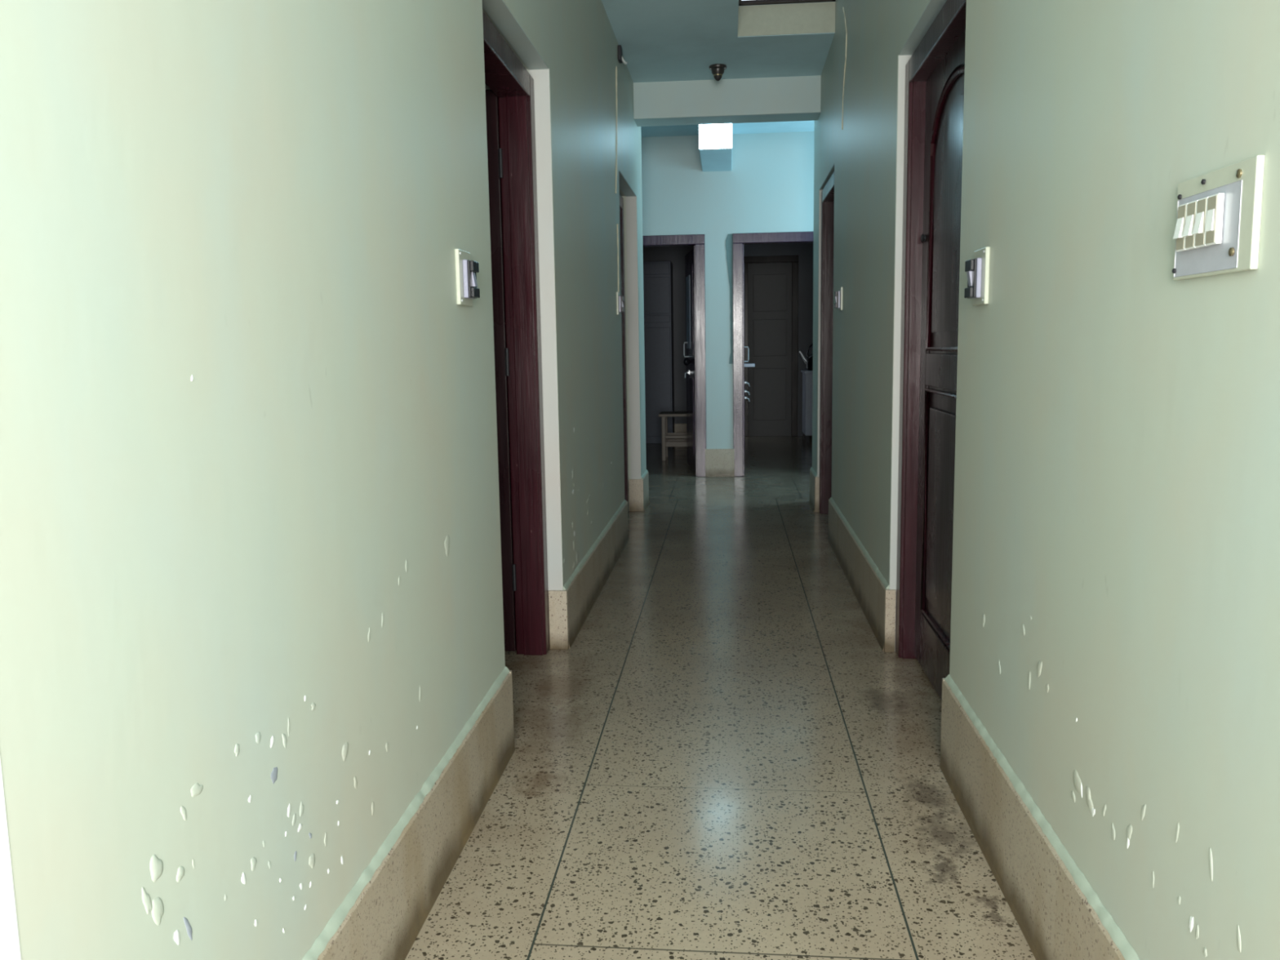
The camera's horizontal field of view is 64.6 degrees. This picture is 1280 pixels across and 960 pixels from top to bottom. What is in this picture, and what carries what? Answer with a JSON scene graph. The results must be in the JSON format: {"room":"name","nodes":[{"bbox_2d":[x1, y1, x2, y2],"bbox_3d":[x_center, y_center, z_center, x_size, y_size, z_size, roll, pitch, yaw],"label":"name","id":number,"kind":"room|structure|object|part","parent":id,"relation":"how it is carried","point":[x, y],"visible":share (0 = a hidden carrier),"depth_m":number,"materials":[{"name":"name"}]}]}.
{"room":"corridor","nodes":[
{"label":"corridor","id":0,"kind":"room"},
{"bbox_2d":[0,0,646,959],"bbox_3d":[-0.404,-0.935,4.072,0.260,3.100,6.621,0,8,5],"label":"wall","id":1,"kind":"structure","parent":0,"point":[251,588],"depth_m":1.40,"materials":[{"name":"green paint"}]},
{"bbox_2d":[0,758,21,959],"bbox_3d":[-0.702,-0.373,0.771,0.250,2.860,0.100,0,8,5],"label":"door frame","id":2,"kind":"object","parent":1,"relation":"attached to","point":[10,949],"depth_m":0.90,"materials":[{"name":"white plastic"}]},
{"bbox_2d":[302,666,515,959],"bbox_3d":[-0.486,0.784,1.956,0.082,0.249,1.973,0,8,5],"label":"baseboard","id":3,"kind":"structure","parent":1,"relation":"attached to","point":[384,913],"depth_m":2.08,"materials":[{"name":"stone"}]},
{"bbox_2d":[454,248,479,306],"bbox_3d":[-0.413,-0.487,2.444,0.034,0.130,0.115,0,8,5],"label":"wall switch","id":4,"kind":"object","parent":1,"relation":"attached to","point":[466,269],"visible":1,"depth_m":2.42,"materials":[{"name":"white plastic"}]},
{"bbox_2d":[482,9,550,655],"bbox_3d":[-0.882,-0.327,3.325,0.958,2.104,0.977,0,8,5],"label":"door","id":5,"kind":"structure","parent":1,"relation":"in","point":[509,100],"depth_m":3.68,"materials":[{"name":"red wood"}]},
{"bbox_3d":[-0.424,-0.387,3.727,0.115,2.104,0.088,0,8,5],"label":"frame","id":6,"kind":"part","parent":5,"relation":"part of","materials":[{"name":"red wood"}]},
{"bbox_2d":[548,499,629,649],"bbox_3d":[-0.204,0.381,4.975,0.077,0.247,2.233,0,8,6],"label":"baseboard","id":7,"kind":"structure","parent":1,"relation":"attached to","point":[569,608],"depth_m":4.37,"materials":[{"name":"stone"}]},
{"bbox_2d":[615,66,617,193],"bbox_3d":[-0.133,-1.948,5.635,0.009,0.712,0.149,0,8,5],"label":"wire","id":8,"kind":"object","parent":1,"relation":"attached to","point":[616,66],"visible":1,"depth_m":5.65,"materials":[{"name":"paint"}]},
{"bbox_2d":[617,223,619,292],"bbox_3d":[-0.123,-1.248,5.708,0.008,0.379,0.030,0,8,5],"label":"wire","id":9,"kind":"object","parent":1,"relation":"attached to","point":[617,224],"visible":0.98,"depth_m":5.71,"materials":[{"name":"paint"}]},
{"bbox_2d":[616,291,624,315],"bbox_3d":[-0.109,-0.993,5.707,0.034,0.127,0.115,0,8,5],"label":"wall switch","id":10,"kind":"object","parent":1,"relation":"attached to","point":[620,300],"visible":1,"depth_m":5.68,"materials":[{"name":"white plastic"}]},
{"bbox_3d":[-0.121,-0.993,5.708,0.010,0.127,0.115,0,8,5],"label":"plate","id":11,"kind":"part","parent":10,"relation":"part of","materials":[{"name":"white plastic"}]},
{"bbox_2d":[617,44,627,65],"bbox_3d":[-0.105,-2.435,5.818,0.036,0.084,0.137,2,8,19],"label":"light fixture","id":12,"kind":"object","parent":1,"relation":"attached to","point":[620,59],"visible":1,"depth_m":5.76,"materials":[{"name":"metal"}]},
{"bbox_2d":[619,194,628,512],"bbox_3d":[-0.194,-0.771,6.468,0.110,2.139,1.044,0,8,5],"label":"door","id":13,"kind":"structure","parent":1,"relation":"in","point":[621,199],"depth_m":6.90,"materials":[{"name":"red wood"}]},
{"bbox_2d":[628,470,649,511],"bbox_3d":[-0.003,0.071,7.303,0.110,0.245,0.436,0,8,5],"label":"baseboard","id":14,"kind":"structure","parent":1,"relation":"attached to","point":[638,489],"depth_m":7.09,"materials":[{"name":"stone"}]},
{"bbox_2d":[643,245,693,423],"bbox_3d":[-0.121,-1.768,10.721,2.100,3.000,3.580,0,8,5],"label":"wall","id":15,"kind":"structure","parent":0,"point":[676,255],"depth_m":12.24,"materials":[{"name":"paint"}]},
{"bbox_2d":[674,423,686,432],"bbox_3d":[0.062,-0.589,12.463,1.750,0.200,0.017,0,8,5],"label":"baseboard","id":16,"kind":"structure","parent":15,"relation":"attached to","point":[678,428],"depth_m":12.41,"materials":[{"name":"stone"}]},
{"bbox_2d":[601,0,835,82],"bbox_3d":[0.208,-2.143,2.480,5.200,0.168,8.700,0,8,5],"label":"ceiling","id":17,"kind":"structure","parent":0,"point":[660,40],"depth_m":5.83,"materials":[{"name":"white paint"}]},
{"bbox_2d":[709,63,726,80],"bbox_3d":[0.483,-2.521,6.284,0.110,0.088,0.110,0,8,5],"label":"holder","id":18,"kind":"object","parent":17,"relation":"attached to","point":[717,69],"visible":1,"depth_m":6.25,"materials":[{"name":"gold metal"}]},
{"bbox_2d":[711,67,724,80],"bbox_3d":[0.483,-2.510,6.286,0.080,0.066,0.080,0,8,5],"label":"socket","id":19,"kind":"object","parent":18,"relation":"attached to","point":[717,73],"depth_m":6.26,"materials":[{"name":"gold metal"}]},
{"bbox_2d":[633,75,821,126],"bbox_3d":[0.577,-2.607,6.710,3.900,0.428,0.240,0,8,5],"label":"beam","id":20,"kind":"object","parent":17,"relation":"attached to","point":[778,99],"visible":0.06,"depth_m":6.62,"materials":[{"name":"beige paint"}]},
{"bbox_2d":[737,0,835,36],"bbox_3d":[0.762,-2.514,5.041,0.600,0.209,1.250,0,8,5],"label":"beam","id":21,"kind":"structure","parent":17,"relation":"attached to","point":[818,16],"depth_m":5.65,"materials":[{"name":"beige paint"}]},
{"bbox_3d":[0.761,-2.581,5.032,0.600,0.018,1.250,0,8,5],"label":"frame","id":22,"kind":"part","parent":21,"relation":"part of","materials":[{"name":"black wood"}]},
{"bbox_2d":[404,435,1035,959],"bbox_3d":[0.475,0.500,5.392,5.200,0.120,15.800,0,8,5],"label":"floor","id":23,"kind":"structure","parent":0,"point":[726,759],"depth_m":2.70,"materials":[{"name":"beige stone"}]},
{"bbox_2d":[643,261,674,443],"bbox_3d":[0.172,-1.512,12.099,0.440,2.120,0.455,0,8,5],"label":"tall cabinet","id":24,"kind":"object","parent":23,"relation":"on","point":[658,291],"visible":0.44,"depth_m":11.87,"materials":[{"name":"grey wood"}]},
{"bbox_3d":[0.137,-2.449,11.754,0.410,0.130,0.015,0,8,5],"label":"cupboard door","id":25,"kind":"part","parent":24,"relation":"part of","materials":[{"name":"grey wood"}]},
{"bbox_3d":[0.142,-2.147,11.794,0.410,0.420,0.015,0,8,5],"label":"cupboard door","id":26,"kind":"part","parent":24,"relation":"part of","materials":[{"name":"grey wood"}]},
{"bbox_3d":[0.146,-1.879,11.830,0.410,0.080,0.015,0,8,5],"label":"cupboard door","id":27,"kind":"part","parent":24,"relation":"part of","materials":[{"name":"grey wood"}]},
{"bbox_3d":[0.158,-1.145,11.927,0.410,1.280,0.015,0,8,5],"label":"cupboard door","id":28,"kind":"part","parent":24,"relation":"part of","materials":[{"name":"grey wood"}]},
{"bbox_2d":[658,411,686,460],"bbox_3d":[0.434,-0.453,10.347,0.460,0.472,0.410,0,8,5],"label":"wooden stool","id":29,"kind":"object","parent":23,"relation":"on","point":[668,439],"visible":0.54,"depth_m":10.19,"materials":[{"name":"brown wood"}]},
{"bbox_3d":[0.240,-0.417,10.201,0.038,0.445,0.038,0,8,5],"label":"leg","id":30,"kind":"part","parent":29,"relation":"part of","materials":[{"name":"brown wood"}]},
{"bbox_3d":[0.269,-0.461,10.532,0.038,0.445,0.038,0,8,5],"label":"leg","id":31,"kind":"part","parent":29,"relation":"part of","materials":[{"name":"brown wood"}]},
{"bbox_3d":[0.431,-0.673,10.318,0.460,0.027,0.410,0,8,5],"label":"seat","id":32,"kind":"part","parent":29,"relation":"part of","materials":[{"name":"brown wood"}]},
{"bbox_3d":[0.421,-0.434,10.181,0.327,0.028,0.018,0,8,5],"label":"rail","id":33,"kind":"part","parent":29,"relation":"part of","materials":[{"name":"brown wood"}]},
{"bbox_3d":[0.422,-0.360,10.190,0.327,0.050,0.018,0,8,5],"label":"rail","id":34,"kind":"part","parent":29,"relation":"part of","materials":[{"name":"brown wood"}]},
{"bbox_3d":[0.450,-0.478,10.511,0.327,0.028,0.018,0,8,5],"label":"rail","id":35,"kind":"part","parent":29,"relation":"part of","materials":[{"name":"brown wood"}]},
{"bbox_3d":[0.451,-0.404,10.520,0.327,0.050,0.018,0,8,5],"label":"rail","id":36,"kind":"part","parent":29,"relation":"part of","materials":[{"name":"brown wood"}]},
{"bbox_2d":[800,369,812,444],"bbox_3d":[2.216,-0.860,11.810,0.642,0.840,0.546,0,8,5],"label":"base cabinet","id":37,"kind":"object","parent":23,"relation":"on","point":[806,375],"visible":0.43,"depth_m":11.60,"materials":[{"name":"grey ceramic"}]},
{"bbox_2d":[800,369,812,373],"bbox_3d":[2.210,-1.265,11.760,0.642,0.025,0.540,0,8,5],"label":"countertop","id":38,"kind":"structure","parent":37,"relation":"on","point":[802,371],"depth_m":11.52,"materials":[{"name":"grey ceramic"}]},
{"bbox_2d":[799,343,813,370],"bbox_3d":[2.017,-1.431,11.727,0.286,0.319,0.239,5,10,39],"label":"kettle","id":39,"kind":"object","parent":38,"relation":"on","point":[808,362],"visible":0.43,"depth_m":11.68,"materials":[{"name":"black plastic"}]},
{"bbox_3d":[1.897,-1.419,11.726,0.120,0.154,0.056,0,8,5],"label":"spout","id":40,"kind":"part","parent":39,"relation":"part of","materials":[{"name":"metal"}]},
{"bbox_3d":[2.034,-1.507,11.702,0.218,0.163,0.018,0,8,5],"label":"handle","id":41,"kind":"part","parent":39,"relation":"part of","materials":[{"name":"black plastic"}]},
{"bbox_3d":[1.931,-0.464,11.668,0.040,0.100,0.040,0,8,5],"label":"leg","id":42,"kind":"part","parent":37,"relation":"part of","materials":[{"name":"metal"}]},
{"bbox_3d":[2.043,-0.863,11.568,0.285,0.685,0.014,0,8,5],"label":"cabinet door","id":43,"kind":"part","parent":37,"relation":"part of","materials":[{"name":"grey wood"}]},
{"bbox_2d":[640,131,813,448],"bbox_3d":[0.764,-1.527,8.786,3.900,3.000,0.153,0,8,5],"label":"wall","id":44,"kind":"structure","parent":0,"point":[769,186],"depth_m":8.61,"materials":[{"name":"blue paint"}]},
{"bbox_2d":[642,234,706,476],"bbox_3d":[0.128,-1.121,9.273,0.964,2.087,0.921,0,8,5],"label":"door","id":45,"kind":"structure","parent":44,"relation":"in","point":[695,361],"depth_m":8.85,"materials":[{"name":"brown wood"}]},
{"bbox_3d":[0.429,-1.214,9.432,0.048,0.142,0.012,-1,8,-3],"label":"handle","id":46,"kind":"part","parent":45,"relation":"part of","materials":[{"name":"metal"}]},
{"bbox_3d":[0.428,-1.083,9.288,0.064,0.068,0.064,6,10,42],"label":"knob","id":47,"kind":"part","parent":45,"relation":"part of","materials":[{"name":"black plastic"}]},
{"bbox_3d":[0.444,-1.543,9.329,0.005,0.660,0.320,-1,8,-3],"label":"glossy panel","id":48,"kind":"part","parent":45,"relation":"part of","materials":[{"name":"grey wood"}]},
{"bbox_3d":[0.527,-1.030,8.852,0.096,2.005,0.134,0,8,5],"label":"frame","id":49,"kind":"part","parent":45,"relation":"part of","materials":[{"name":"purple wood"}]},
{"bbox_2d":[705,448,734,476],"bbox_3d":[0.701,-0.151,8.892,0.253,0.246,0.018,0,8,5],"label":"baseboard","id":50,"kind":"structure","parent":44,"relation":"attached to","point":[718,462],"depth_m":8.88,"materials":[{"name":"stone"}]},
{"bbox_2d":[732,231,813,476],"bbox_3d":[1.333,-1.127,9.179,0.980,2.087,0.944,0,8,5],"label":"door","id":51,"kind":"structure","parent":44,"relation":"in","point":[739,240],"depth_m":8.72,"materials":[{"name":"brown wood"}]},
{"bbox_3d":[0.858,-1.031,8.823,0.096,2.005,0.134,0,8,5],"label":"frame","id":52,"kind":"part","parent":51,"relation":"part of","materials":[{"name":"purple wood"}]},
{"bbox_3d":[0.975,-1.152,9.280,0.048,0.142,0.013,0,8,5],"label":"handle","id":53,"kind":"part","parent":51,"relation":"part of","materials":[{"name":"metal"}]},
{"bbox_2d":[640,120,813,137],"bbox_3d":[0.845,-3.151,9.784,5.200,0.145,6.100,0,8,5],"label":"ceiling","id":54,"kind":"structure","parent":0,"point":[794,126],"depth_m":8.31,"materials":[{"name":"white paint"}]},
{"bbox_2d":[699,149,732,171],"bbox_3d":[0.606,-2.743,8.062,0.249,0.395,0.990,0,8,5],"label":"beam","id":55,"kind":"object","parent":54,"relation":"attached to","point":[713,160],"visible":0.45,"depth_m":8.06,"materials":[{"name":"blue paint"}]},
{"bbox_2d":[698,123,732,150],"bbox_3d":[0.562,-2.579,7.553,0.249,0.215,0.064,0,8,5],"label":"lamp","id":56,"kind":"object","parent":55,"relation":"attached to","point":[711,136],"visible":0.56,"depth_m":7.53,"materials":[{"name":"white plastic"}]},
{"bbox_2d":[743,242,813,435],"bbox_3d":[2.013,-1.804,10.733,2.150,3.000,3.980,0,8,5],"label":"wall","id":57,"kind":"structure","parent":0,"point":[804,251],"depth_m":12.47,"materials":[{"name":"paint"}]},
{"bbox_2d":[743,255,798,436],"bbox_3d":[1.617,-1.654,12.620,0.690,2.220,0.120,0,8,5],"label":"door","id":58,"kind":"structure","parent":57,"relation":"in","point":[771,282],"depth_m":12.60,"materials":[{"name":"black wood"}]},
{"bbox_3d":[1.312,-1.613,12.652,0.075,2.140,0.120,0,8,5],"label":"frame","id":59,"kind":"part","parent":58,"relation":"part of","materials":[{"name":"black wood"}]},
{"bbox_3d":[1.924,-1.616,12.598,0.075,2.140,0.120,0,8,5],"label":"frame","id":60,"kind":"part","parent":58,"relation":"part of","materials":[{"name":"black wood"}]},
{"bbox_2d":[812,0,1279,959],"bbox_3d":[1.071,-0.950,4.003,0.266,3.100,6.500,0,8,5],"label":"wall","id":61,"kind":"structure","parent":0,"point":[1115,630],"depth_m":1.58,"materials":[{"name":"green paint"}]},
{"bbox_2d":[808,466,819,511],"bbox_3d":[1.234,0.062,7.173,0.042,0.258,0.476,0,8,5],"label":"baseboard","id":62,"kind":"structure","parent":61,"relation":"attached to","point":[814,479],"depth_m":7.00,"materials":[{"name":"stone"}]},
{"bbox_2d":[818,171,834,514],"bbox_3d":[1.225,-0.775,6.331,0.110,2.139,0.989,0,8,5],"label":"door","id":63,"kind":"structure","parent":61,"relation":"in","point":[828,192],"depth_m":6.73,"materials":[{"name":"red wood"}]},
{"bbox_2d":[834,286,842,311],"bbox_3d":[1.050,-0.959,5.368,0.034,0.120,0.115,0,8,5],"label":"wall switch","id":64,"kind":"object","parent":61,"relation":"attached to","point":[838,295],"visible":1,"depth_m":5.34,"materials":[{"name":"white plastic"}]},
{"bbox_3d":[1.062,-0.959,5.367,0.010,0.120,0.115,0,8,5],"label":"plate","id":65,"kind":"part","parent":64,"relation":"part of","materials":[{"name":"white plastic"}]},
{"bbox_2d":[841,6,847,129],"bbox_3d":[1.041,-2.118,5.163,0.008,0.612,0.183,0,8,5],"label":"wire","id":66,"kind":"object","parent":61,"relation":"attached to","point":[842,6],"visible":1,"depth_m":5.15,"materials":[{"name":"paint"}]},
{"bbox_2d":[827,497,896,652],"bbox_3d":[1.028,0.370,4.877,0.049,0.255,2.240,0,8,5],"label":"baseboard","id":67,"kind":"structure","parent":61,"relation":"attached to","point":[869,587],"depth_m":4.33,"materials":[{"name":"stone"}]},
{"bbox_2d":[895,0,966,700],"bbox_3d":[0.959,-0.332,3.139,0.130,2.104,1.041,0,8,5],"label":"door","id":68,"kind":"structure","parent":61,"relation":"in","point":[934,104],"depth_m":3.39,"materials":[{"name":"red wood"}]},
{"bbox_3d":[1.000,-0.394,3.609,0.130,2.104,0.088,0,8,5],"label":"frame","id":69,"kind":"part","parent":68,"relation":"part of","materials":[{"name":"red wood"}]},
{"bbox_3d":[0.969,-0.827,3.465,0.013,0.029,0.030,0,8,5],"label":"knob","id":70,"kind":"part","parent":68,"relation":"part of","materials":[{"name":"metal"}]},
{"bbox_3d":[0.962,0.118,3.197,0.018,0.783,0.657,0,8,5],"label":"panel moulding","id":71,"kind":"part","parent":68,"relation":"part of","materials":[{"name":"red wood"}]},
{"bbox_3d":[0.964,0.117,3.198,0.009,0.660,0.546,0,8,5],"label":"raised panel","id":72,"kind":"part","parent":68,"relation":"part of","materials":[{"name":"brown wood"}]},
{"bbox_3d":[0.947,-0.805,3.077,0.018,0.826,0.660,0,8,5],"label":"panel moulding","id":73,"kind":"part","parent":68,"relation":"part of","materials":[{"name":"red wood"}]},
{"bbox_3d":[0.951,-0.800,3.077,0.007,0.690,0.566,0,8,5],"label":"raised panel","id":74,"kind":"part","parent":68,"relation":"part of","materials":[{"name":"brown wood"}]},
{"bbox_2d":[964,246,990,306],"bbox_3d":[0.780,-0.471,2.353,0.034,0.128,0.115,0,8,5],"label":"wall switch","id":75,"kind":"object","parent":61,"relation":"attached to","point":[977,268],"visible":1,"depth_m":2.33,"materials":[{"name":"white plastic"}]},
{"bbox_3d":[0.791,-0.471,2.352,0.010,0.128,0.115,0,8,5],"label":"plate","id":76,"kind":"part","parent":75,"relation":"part of","materials":[{"name":"white plastic"}]},
{"bbox_2d":[938,674,1139,959],"bbox_3d":[0.759,0.768,1.877,0.042,0.261,1.796,0,8,5],"label":"baseboard","id":77,"kind":"structure","parent":61,"relation":"attached to","point":[1058,913],"depth_m":2.00,"materials":[{"name":"stone"}]},
{"bbox_2d":[1172,155,1264,280],"bbox_3d":[0.687,-0.310,1.224,0.022,0.124,0.201,0,8,5],"label":"light switch","id":78,"kind":"object","parent":61,"relation":"attached to","point":[1217,231],"visible":1,"depth_m":1.19,"materials":[{"name":"white plastic"}]}
]}

